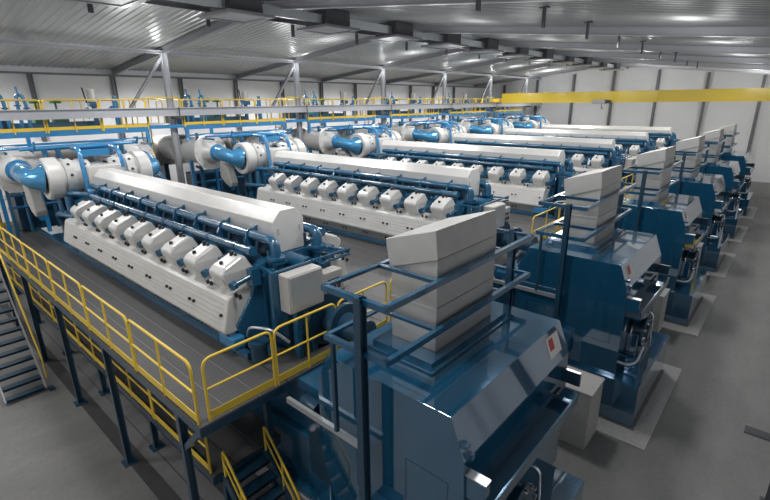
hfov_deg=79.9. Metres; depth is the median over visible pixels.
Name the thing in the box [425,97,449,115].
bridge
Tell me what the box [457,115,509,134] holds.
rack
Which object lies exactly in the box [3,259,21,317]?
column
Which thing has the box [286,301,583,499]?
alternator
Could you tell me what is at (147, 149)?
duct
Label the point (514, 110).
walkway
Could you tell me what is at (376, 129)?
rack
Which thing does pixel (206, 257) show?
engine
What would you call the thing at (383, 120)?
column
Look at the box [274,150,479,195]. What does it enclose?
exhaust hood
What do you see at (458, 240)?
hood
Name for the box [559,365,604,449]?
cabinet
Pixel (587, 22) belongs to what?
ceiling lamp
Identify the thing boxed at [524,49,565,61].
ceiling vent
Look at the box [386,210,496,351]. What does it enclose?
air duct
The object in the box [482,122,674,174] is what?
engine
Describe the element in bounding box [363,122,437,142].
duct
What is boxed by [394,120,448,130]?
duct
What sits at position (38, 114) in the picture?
beam
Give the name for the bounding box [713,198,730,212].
cable tray
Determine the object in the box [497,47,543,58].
ceiling vent
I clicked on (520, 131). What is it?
exhaust hood
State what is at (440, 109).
filter skid
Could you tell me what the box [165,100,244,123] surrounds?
filter skid
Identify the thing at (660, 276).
tray
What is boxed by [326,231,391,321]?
platform
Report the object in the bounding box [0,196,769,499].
floor
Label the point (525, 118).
duct
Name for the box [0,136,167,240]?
rack
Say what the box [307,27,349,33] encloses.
grille
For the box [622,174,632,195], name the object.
railing
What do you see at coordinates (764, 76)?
trim
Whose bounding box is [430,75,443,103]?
brace
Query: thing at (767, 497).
column
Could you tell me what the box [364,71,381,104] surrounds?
brace
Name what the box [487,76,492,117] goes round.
column
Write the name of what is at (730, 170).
alternator
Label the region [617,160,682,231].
support frame
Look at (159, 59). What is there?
brace
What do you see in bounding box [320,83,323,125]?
trim
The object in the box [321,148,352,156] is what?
module
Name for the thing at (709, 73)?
trim
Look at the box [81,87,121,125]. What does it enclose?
valve actuator
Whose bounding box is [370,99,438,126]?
walkway
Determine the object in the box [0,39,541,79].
beam
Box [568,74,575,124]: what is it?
trim
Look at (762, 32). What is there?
rafter
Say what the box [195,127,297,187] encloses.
rack
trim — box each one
[110,76,125,140]
[178,78,194,170]
[233,80,241,130]
[280,82,286,127]
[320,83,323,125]
[354,84,357,123]
[409,86,411,120]
[432,86,434,118]
[452,87,454,118]
[502,85,505,115]
[533,80,538,115]
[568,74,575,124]
[606,71,615,125]
[649,69,660,126]
[696,72,710,136]
[747,75,766,151]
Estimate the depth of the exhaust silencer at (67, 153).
20.45 m
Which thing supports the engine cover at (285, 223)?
attached to the engine at (206, 257)
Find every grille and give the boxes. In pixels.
[83,0,134,4]
[210,13,261,21]
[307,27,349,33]
[378,37,411,41]
[432,45,458,48]
[470,51,493,53]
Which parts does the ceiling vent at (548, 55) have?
panel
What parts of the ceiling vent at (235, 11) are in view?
panel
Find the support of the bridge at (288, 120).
attached to the walkway at (210, 125)
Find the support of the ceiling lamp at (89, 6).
hanging from the ceiling at (139, 26)
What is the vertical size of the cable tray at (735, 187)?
0.200 m
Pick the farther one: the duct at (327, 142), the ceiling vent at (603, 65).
the ceiling vent at (603, 65)
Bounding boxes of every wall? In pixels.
[0,73,485,234]
[486,67,769,182]
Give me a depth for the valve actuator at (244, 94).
24.69 m
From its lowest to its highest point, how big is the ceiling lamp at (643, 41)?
0.500 m
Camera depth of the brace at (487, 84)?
41.12 m
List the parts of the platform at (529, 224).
handrail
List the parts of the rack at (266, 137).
post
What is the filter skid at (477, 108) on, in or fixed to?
on the walkway at (514, 110)
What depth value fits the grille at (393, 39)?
19.19 m
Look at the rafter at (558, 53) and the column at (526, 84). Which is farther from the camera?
the column at (526, 84)
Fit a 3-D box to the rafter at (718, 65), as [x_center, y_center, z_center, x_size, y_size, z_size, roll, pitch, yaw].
[21.946,-12.495,31.057,17.377,2.046,0.160,14,23,39]
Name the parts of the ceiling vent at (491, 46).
panel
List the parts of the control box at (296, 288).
door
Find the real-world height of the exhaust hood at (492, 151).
0.880 m
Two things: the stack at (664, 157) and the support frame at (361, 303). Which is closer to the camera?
the support frame at (361, 303)
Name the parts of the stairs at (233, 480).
handrail, handrail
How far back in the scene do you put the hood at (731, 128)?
33.17 m
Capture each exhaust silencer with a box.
[0,138,107,294]
[142,131,245,196]
[266,125,332,131]
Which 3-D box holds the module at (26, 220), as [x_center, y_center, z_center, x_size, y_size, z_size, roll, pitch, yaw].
[-13.309,-2.176,19.483,1.398,1.900,4.500,14,23,39]
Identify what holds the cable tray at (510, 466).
on the alternator at (479, 416)
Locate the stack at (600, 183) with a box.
[562,165,621,243]
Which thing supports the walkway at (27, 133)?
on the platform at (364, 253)
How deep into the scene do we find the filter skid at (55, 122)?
19.04 m
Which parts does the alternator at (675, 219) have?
lug plate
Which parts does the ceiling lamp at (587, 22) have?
stem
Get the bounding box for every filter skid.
[2,101,100,128]
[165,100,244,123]
[285,100,342,118]
[367,99,410,114]
[428,99,461,112]
[473,99,500,110]
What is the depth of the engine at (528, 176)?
20.85 m
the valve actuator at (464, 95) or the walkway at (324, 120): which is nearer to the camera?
the walkway at (324, 120)
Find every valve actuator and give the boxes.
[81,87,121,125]
[238,90,261,119]
[340,91,354,115]
[410,92,420,112]
[462,94,470,110]
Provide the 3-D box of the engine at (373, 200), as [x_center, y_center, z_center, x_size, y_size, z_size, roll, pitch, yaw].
[-1.747,-1.169,19.389,17.300,6.350,3.400,14,23,39]
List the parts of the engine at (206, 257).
skirt rail, panel, crankcase door, frame, knob, panel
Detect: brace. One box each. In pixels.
[129,57,161,107]
[271,65,294,105]
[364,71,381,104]
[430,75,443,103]
[479,78,490,102]
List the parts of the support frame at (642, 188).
slim post, post, rail, rail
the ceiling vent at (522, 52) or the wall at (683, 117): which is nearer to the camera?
the ceiling vent at (522, 52)
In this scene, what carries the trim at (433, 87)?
attached to the wall at (46, 86)
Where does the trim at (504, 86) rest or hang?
attached to the wall at (683, 117)
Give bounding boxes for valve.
[0,95,11,128]
[14,86,32,127]
[184,89,194,121]
[197,89,207,121]
[302,91,309,118]
[311,91,317,116]
[390,92,394,113]
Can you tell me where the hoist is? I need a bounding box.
[591,99,610,108]
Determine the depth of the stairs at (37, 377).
13.54 m
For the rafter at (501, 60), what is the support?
attached to the ceiling at (139, 26)
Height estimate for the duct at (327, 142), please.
2.288 m
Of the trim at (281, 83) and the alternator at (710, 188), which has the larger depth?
the trim at (281, 83)
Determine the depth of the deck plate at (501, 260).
14.46 m
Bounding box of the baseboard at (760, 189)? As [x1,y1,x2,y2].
[749,181,769,197]
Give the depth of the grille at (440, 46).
21.91 m
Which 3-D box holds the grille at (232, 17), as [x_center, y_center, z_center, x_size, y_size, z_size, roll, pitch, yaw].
[-4.456,-7.036,13.867,1.240,0.025,1.240,14,23,39]
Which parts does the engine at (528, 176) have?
panel, crankcase door, skirt rail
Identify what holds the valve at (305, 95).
on the walkway at (324, 120)
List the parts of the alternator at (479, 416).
lug plate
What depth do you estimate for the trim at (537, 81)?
49.43 m
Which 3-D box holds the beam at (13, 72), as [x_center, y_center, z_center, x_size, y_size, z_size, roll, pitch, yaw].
[-6.961,-12.024,32.745,0.380,0.080,57.280,14,23,39]
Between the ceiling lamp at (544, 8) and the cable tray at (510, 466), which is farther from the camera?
the ceiling lamp at (544, 8)
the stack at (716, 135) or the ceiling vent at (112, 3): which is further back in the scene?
the stack at (716, 135)
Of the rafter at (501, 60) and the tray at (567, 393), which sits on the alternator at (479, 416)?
the tray at (567, 393)
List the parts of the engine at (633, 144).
panel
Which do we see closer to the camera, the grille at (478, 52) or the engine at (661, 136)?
the grille at (478, 52)
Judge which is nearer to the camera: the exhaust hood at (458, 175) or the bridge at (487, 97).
the exhaust hood at (458, 175)
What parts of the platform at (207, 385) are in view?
handrail, handrail, handrail, handrail, leg, handrail, leg, handrail, handrail, handrail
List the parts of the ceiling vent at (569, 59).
panel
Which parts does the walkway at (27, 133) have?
leg, handrail, leg, handrail, handrail, handrail, leg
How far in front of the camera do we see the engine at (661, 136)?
37.24 m
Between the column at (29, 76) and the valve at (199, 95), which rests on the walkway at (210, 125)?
the valve at (199, 95)
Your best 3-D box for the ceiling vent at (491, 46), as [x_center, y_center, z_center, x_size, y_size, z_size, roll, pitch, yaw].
[5.998,-11.039,25.120,1.600,0.610,3.900,14,23,39]
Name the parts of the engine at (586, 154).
panel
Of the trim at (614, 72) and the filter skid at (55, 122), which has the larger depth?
the trim at (614, 72)
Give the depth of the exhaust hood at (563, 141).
27.51 m
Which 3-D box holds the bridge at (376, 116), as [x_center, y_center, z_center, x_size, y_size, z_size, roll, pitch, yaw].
[-1.412,-9.829,31.785,2.830,1.357,2.181,14,23,39]
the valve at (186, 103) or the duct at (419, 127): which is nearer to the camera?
the valve at (186, 103)
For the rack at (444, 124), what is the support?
on the platform
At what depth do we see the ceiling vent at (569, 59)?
32.05 m
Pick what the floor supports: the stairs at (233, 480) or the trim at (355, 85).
the stairs at (233, 480)
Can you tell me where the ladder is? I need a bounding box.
[141,129,155,157]
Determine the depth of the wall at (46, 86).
27.89 m
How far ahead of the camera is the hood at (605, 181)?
12.29 m
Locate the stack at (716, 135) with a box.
[701,128,723,161]
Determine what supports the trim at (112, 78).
attached to the wall at (46, 86)
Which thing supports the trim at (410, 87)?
attached to the wall at (46, 86)
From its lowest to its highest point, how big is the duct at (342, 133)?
2.288 m
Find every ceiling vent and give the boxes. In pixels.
[65,0,224,8]
[199,0,321,23]
[296,9,391,34]
[367,21,443,42]
[421,33,483,49]
[463,38,516,54]
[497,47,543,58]
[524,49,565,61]
[548,56,583,64]
[567,57,599,66]
[584,62,613,68]
[599,63,625,70]
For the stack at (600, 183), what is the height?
1.948 m
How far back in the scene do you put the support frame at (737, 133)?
32.69 m
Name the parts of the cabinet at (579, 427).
lid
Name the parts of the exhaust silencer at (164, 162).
leg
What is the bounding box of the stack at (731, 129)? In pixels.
[718,124,736,151]
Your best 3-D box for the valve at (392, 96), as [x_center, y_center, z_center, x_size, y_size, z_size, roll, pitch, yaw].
[0.509,-10.665,33.528,0.400,1.645,0.572,14,23,39]
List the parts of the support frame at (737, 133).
post, rail, rail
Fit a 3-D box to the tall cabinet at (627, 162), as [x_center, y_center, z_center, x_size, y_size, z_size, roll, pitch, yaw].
[12.936,-3.999,24.518,0.390,1.830,0.940,14,23,39]
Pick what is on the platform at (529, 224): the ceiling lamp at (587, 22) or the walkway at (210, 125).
the walkway at (210, 125)
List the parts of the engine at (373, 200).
skirt rail, crankcase door, panel, frame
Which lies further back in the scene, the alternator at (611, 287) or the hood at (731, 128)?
the hood at (731, 128)
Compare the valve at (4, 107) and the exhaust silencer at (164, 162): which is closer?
the valve at (4, 107)
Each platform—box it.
[0,199,387,499]
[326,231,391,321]
[507,202,565,241]
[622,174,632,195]
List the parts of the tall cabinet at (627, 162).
door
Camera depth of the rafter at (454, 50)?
29.89 m
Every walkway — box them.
[0,99,151,238]
[155,99,285,190]
[278,99,374,152]
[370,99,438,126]
[423,98,486,120]
[482,98,522,117]
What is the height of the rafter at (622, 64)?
2.046 m
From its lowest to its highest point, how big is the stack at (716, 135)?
1.948 m
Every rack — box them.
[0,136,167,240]
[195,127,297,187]
[317,122,392,153]
[399,118,459,143]
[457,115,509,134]
[501,113,545,128]
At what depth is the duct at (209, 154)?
20.93 m
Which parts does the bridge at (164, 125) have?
gate post, handrail, handrail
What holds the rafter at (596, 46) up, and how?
attached to the ceiling at (662, 13)
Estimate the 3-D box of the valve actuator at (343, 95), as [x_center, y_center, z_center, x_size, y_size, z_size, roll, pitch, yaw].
[-2.472,-9.596,30.297,0.471,1.644,1.315,14,23,39]
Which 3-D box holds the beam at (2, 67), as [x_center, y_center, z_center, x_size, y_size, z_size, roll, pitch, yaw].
[-6.994,-12.274,32.692,0.300,0.430,57.280,14,23,39]
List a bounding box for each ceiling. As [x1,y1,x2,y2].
[0,0,587,84]
[263,0,769,69]
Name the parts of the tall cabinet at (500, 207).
door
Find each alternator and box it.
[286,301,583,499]
[493,228,669,427]
[619,193,708,325]
[668,171,730,271]
[699,159,744,238]
[719,150,754,215]
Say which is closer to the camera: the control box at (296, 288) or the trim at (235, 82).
the control box at (296, 288)
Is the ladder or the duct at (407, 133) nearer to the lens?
the ladder
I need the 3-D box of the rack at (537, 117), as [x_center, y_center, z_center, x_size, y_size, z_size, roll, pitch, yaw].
[13.730,-11.030,43.505,3.482,3.599,5.397,14,23,39]
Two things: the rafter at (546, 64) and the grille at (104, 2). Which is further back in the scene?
the rafter at (546, 64)
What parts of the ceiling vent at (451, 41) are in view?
panel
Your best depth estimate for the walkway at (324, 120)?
28.36 m
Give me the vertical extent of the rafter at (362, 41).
1.716 m
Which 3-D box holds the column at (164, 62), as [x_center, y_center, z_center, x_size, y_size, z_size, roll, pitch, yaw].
[-9.800,-3.872,21.958,0.200,10.147,0.260,14,23,39]
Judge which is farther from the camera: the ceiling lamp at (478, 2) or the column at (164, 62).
the column at (164, 62)
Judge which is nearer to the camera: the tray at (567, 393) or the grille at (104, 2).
the tray at (567, 393)
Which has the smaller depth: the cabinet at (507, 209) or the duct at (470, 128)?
the cabinet at (507, 209)
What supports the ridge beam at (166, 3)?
attached to the rafter at (501, 60)
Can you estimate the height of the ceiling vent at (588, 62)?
0.610 m
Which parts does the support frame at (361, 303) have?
slim post, post, rail, rail, post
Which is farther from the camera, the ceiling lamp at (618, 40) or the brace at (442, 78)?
the brace at (442, 78)
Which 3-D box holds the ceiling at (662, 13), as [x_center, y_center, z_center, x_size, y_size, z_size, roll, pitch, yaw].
[10.249,-8.394,18.191,17.550,1.840,57.455,14,23,39]
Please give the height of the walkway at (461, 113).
4.977 m
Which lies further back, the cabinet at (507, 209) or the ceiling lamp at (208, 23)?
the ceiling lamp at (208, 23)
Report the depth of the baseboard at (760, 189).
39.14 m
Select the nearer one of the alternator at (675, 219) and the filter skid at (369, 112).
the alternator at (675, 219)
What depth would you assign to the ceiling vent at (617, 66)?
39.74 m
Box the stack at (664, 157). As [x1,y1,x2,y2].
[633,146,675,200]
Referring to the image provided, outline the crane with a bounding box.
[490,87,769,102]
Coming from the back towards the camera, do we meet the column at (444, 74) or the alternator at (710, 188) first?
the column at (444, 74)
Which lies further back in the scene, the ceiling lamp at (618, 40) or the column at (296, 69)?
the column at (296, 69)
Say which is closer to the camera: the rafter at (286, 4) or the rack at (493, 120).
the rafter at (286, 4)
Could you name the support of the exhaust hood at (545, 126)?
attached to the engine at (661, 136)
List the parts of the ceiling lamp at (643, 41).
stem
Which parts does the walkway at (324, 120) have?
leg, handrail, handrail, handrail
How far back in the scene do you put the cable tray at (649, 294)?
12.47 m
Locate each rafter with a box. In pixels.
[111,2,263,74]
[236,36,375,78]
[262,0,584,9]
[322,48,468,81]
[386,58,522,83]
[413,26,769,37]
[435,63,554,85]
[474,67,585,86]
[499,41,769,54]
[554,51,769,63]
[592,58,769,69]
[621,63,769,73]
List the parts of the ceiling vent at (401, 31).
panel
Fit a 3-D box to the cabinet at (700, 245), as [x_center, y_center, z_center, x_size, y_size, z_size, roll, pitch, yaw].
[14.353,0.388,21.974,1.110,1.535,0.940,14,23,39]
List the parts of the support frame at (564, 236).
slim post, post, rail, rail, post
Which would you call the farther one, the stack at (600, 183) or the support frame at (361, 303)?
the stack at (600, 183)
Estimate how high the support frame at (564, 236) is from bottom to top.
5.550 m
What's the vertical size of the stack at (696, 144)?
1.948 m
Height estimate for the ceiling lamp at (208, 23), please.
0.500 m
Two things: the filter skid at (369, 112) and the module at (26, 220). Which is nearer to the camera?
the module at (26, 220)
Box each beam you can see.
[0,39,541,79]
[0,65,488,86]
[0,71,488,87]
[0,103,541,120]
[143,0,529,57]
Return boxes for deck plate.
[261,317,380,382]
[494,250,521,269]
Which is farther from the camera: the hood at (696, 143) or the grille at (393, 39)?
the hood at (696, 143)
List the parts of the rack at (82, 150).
post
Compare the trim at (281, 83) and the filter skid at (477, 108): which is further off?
the filter skid at (477, 108)
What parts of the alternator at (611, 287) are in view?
lug plate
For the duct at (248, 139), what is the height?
2.288 m
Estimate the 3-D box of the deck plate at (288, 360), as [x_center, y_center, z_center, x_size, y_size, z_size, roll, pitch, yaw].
[-1.202,1.930,9.602,1.050,0.040,2.820,14,23,39]
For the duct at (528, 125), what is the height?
2.288 m
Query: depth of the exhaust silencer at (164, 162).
24.26 m
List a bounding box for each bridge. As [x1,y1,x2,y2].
[123,97,183,128]
[266,97,306,122]
[349,97,389,118]
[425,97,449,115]
[472,97,494,112]
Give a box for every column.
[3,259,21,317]
[26,74,63,231]
[159,54,185,183]
[292,63,302,141]
[380,69,385,131]
[442,73,446,120]
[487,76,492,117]
[522,79,527,115]
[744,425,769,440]
[759,483,769,499]
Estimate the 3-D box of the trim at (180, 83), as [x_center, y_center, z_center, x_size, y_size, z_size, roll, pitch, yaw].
[-12.099,-5.680,28.643,0.160,9.550,0.200,14,23,39]
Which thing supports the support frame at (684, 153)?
on the floor
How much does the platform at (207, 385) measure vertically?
4.363 m
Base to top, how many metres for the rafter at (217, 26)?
1.716 m
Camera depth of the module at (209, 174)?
23.75 m
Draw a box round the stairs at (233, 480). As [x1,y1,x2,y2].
[221,426,300,499]
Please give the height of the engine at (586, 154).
6.350 m
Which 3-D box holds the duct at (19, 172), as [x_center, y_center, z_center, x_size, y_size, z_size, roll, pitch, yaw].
[-13.907,-2.733,16.966,7.172,2.288,1.600,14,23,39]
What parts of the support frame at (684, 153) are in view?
post, rail, rail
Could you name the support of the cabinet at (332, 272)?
on the deck plate at (288, 360)
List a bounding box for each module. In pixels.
[5,192,64,230]
[186,165,245,195]
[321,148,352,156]
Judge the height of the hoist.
0.713 m
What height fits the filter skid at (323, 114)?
1.150 m
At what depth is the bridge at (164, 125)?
20.98 m
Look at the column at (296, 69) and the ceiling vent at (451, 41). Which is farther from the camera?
the column at (296, 69)
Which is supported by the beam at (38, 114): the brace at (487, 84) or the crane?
the crane
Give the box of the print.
[548,338,554,350]
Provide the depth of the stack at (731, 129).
33.30 m
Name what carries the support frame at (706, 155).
on the floor
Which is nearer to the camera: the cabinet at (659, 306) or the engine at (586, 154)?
the cabinet at (659, 306)
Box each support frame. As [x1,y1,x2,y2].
[321,228,533,499]
[535,181,636,319]
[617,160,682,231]
[672,147,709,193]
[702,138,727,172]
[719,132,739,158]
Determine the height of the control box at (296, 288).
1.830 m
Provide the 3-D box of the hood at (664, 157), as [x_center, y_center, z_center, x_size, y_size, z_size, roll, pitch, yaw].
[10.672,-3.690,18.094,0.994,0.741,1.760,14,23,39]
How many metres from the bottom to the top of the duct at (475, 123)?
2.288 m
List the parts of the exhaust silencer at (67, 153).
leg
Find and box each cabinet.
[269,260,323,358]
[322,265,342,293]
[479,200,505,227]
[505,206,509,221]
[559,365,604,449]
[622,157,635,186]
[650,288,669,332]
[695,242,703,267]
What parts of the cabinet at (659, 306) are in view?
lid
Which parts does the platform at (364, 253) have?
handrail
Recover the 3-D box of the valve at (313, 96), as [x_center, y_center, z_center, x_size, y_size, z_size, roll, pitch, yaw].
[-4.342,-8.926,28.269,0.400,1.645,0.572,14,23,39]
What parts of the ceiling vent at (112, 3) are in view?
panel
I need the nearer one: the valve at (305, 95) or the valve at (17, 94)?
the valve at (17, 94)
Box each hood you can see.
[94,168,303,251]
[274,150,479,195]
[382,140,564,170]
[386,210,496,265]
[453,133,614,155]
[504,128,648,145]
[543,124,671,138]
[564,165,621,195]
[637,146,675,166]
[676,135,704,150]
[701,128,723,139]
[718,124,736,132]
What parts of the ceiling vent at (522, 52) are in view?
panel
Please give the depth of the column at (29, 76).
22.16 m
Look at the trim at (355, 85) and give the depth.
37.95 m
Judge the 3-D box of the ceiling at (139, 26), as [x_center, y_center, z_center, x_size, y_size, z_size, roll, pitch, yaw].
[-1.712,-11.644,28.151,14.250,1.500,57.455,14,23,39]
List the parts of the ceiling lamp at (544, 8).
stem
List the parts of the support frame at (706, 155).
post, rail, rail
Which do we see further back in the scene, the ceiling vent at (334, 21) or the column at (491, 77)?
the column at (491, 77)
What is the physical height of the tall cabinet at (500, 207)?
1.830 m
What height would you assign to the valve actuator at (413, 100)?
1.644 m
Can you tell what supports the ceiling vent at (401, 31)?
in the ceiling at (662, 13)
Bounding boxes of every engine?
[35,150,376,499]
[233,138,537,301]
[349,131,585,217]
[426,125,635,182]
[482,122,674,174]
[524,119,679,159]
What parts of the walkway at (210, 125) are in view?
handrail, leg, handrail, leg, handrail, handrail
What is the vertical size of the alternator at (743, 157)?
4.270 m
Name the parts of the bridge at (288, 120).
handrail, handrail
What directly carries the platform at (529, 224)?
on the floor
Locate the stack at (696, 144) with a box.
[672,135,704,176]
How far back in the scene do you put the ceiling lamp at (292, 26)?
18.19 m
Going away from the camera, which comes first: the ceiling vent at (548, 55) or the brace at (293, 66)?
the brace at (293, 66)
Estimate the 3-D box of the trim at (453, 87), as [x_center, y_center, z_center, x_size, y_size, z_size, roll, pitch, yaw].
[7.306,-12.636,49.679,0.160,9.550,0.200,14,23,39]
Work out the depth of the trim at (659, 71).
42.56 m
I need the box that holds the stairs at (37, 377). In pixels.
[0,253,54,404]
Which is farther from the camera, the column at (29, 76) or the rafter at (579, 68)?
the rafter at (579, 68)
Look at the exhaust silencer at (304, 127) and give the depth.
30.64 m
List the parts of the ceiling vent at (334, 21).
panel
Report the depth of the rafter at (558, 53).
26.39 m
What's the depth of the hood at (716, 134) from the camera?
27.96 m
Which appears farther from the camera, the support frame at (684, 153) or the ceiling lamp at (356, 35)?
the support frame at (684, 153)
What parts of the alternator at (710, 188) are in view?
lug plate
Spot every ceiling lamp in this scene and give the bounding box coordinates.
[86,3,93,12]
[205,12,210,26]
[291,24,294,36]
[355,33,357,44]
[475,0,480,10]
[539,6,549,27]
[584,21,592,39]
[617,36,620,47]
[640,40,645,53]
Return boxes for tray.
[469,387,578,499]
[559,387,579,400]
[625,275,668,320]
[657,275,669,279]
[683,226,708,249]
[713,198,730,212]
[732,180,744,190]
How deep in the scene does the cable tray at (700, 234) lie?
17.75 m
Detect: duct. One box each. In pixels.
[0,146,47,216]
[86,139,159,176]
[158,134,244,186]
[229,130,307,152]
[276,127,361,156]
[332,124,384,138]
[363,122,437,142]
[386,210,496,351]
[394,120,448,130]
[416,119,492,133]
[445,117,499,125]
[476,116,532,128]
[483,115,535,122]
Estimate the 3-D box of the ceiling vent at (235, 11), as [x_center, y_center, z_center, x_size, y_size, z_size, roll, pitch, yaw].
[-3.701,-7.562,14.607,1.600,0.610,3.900,14,23,39]

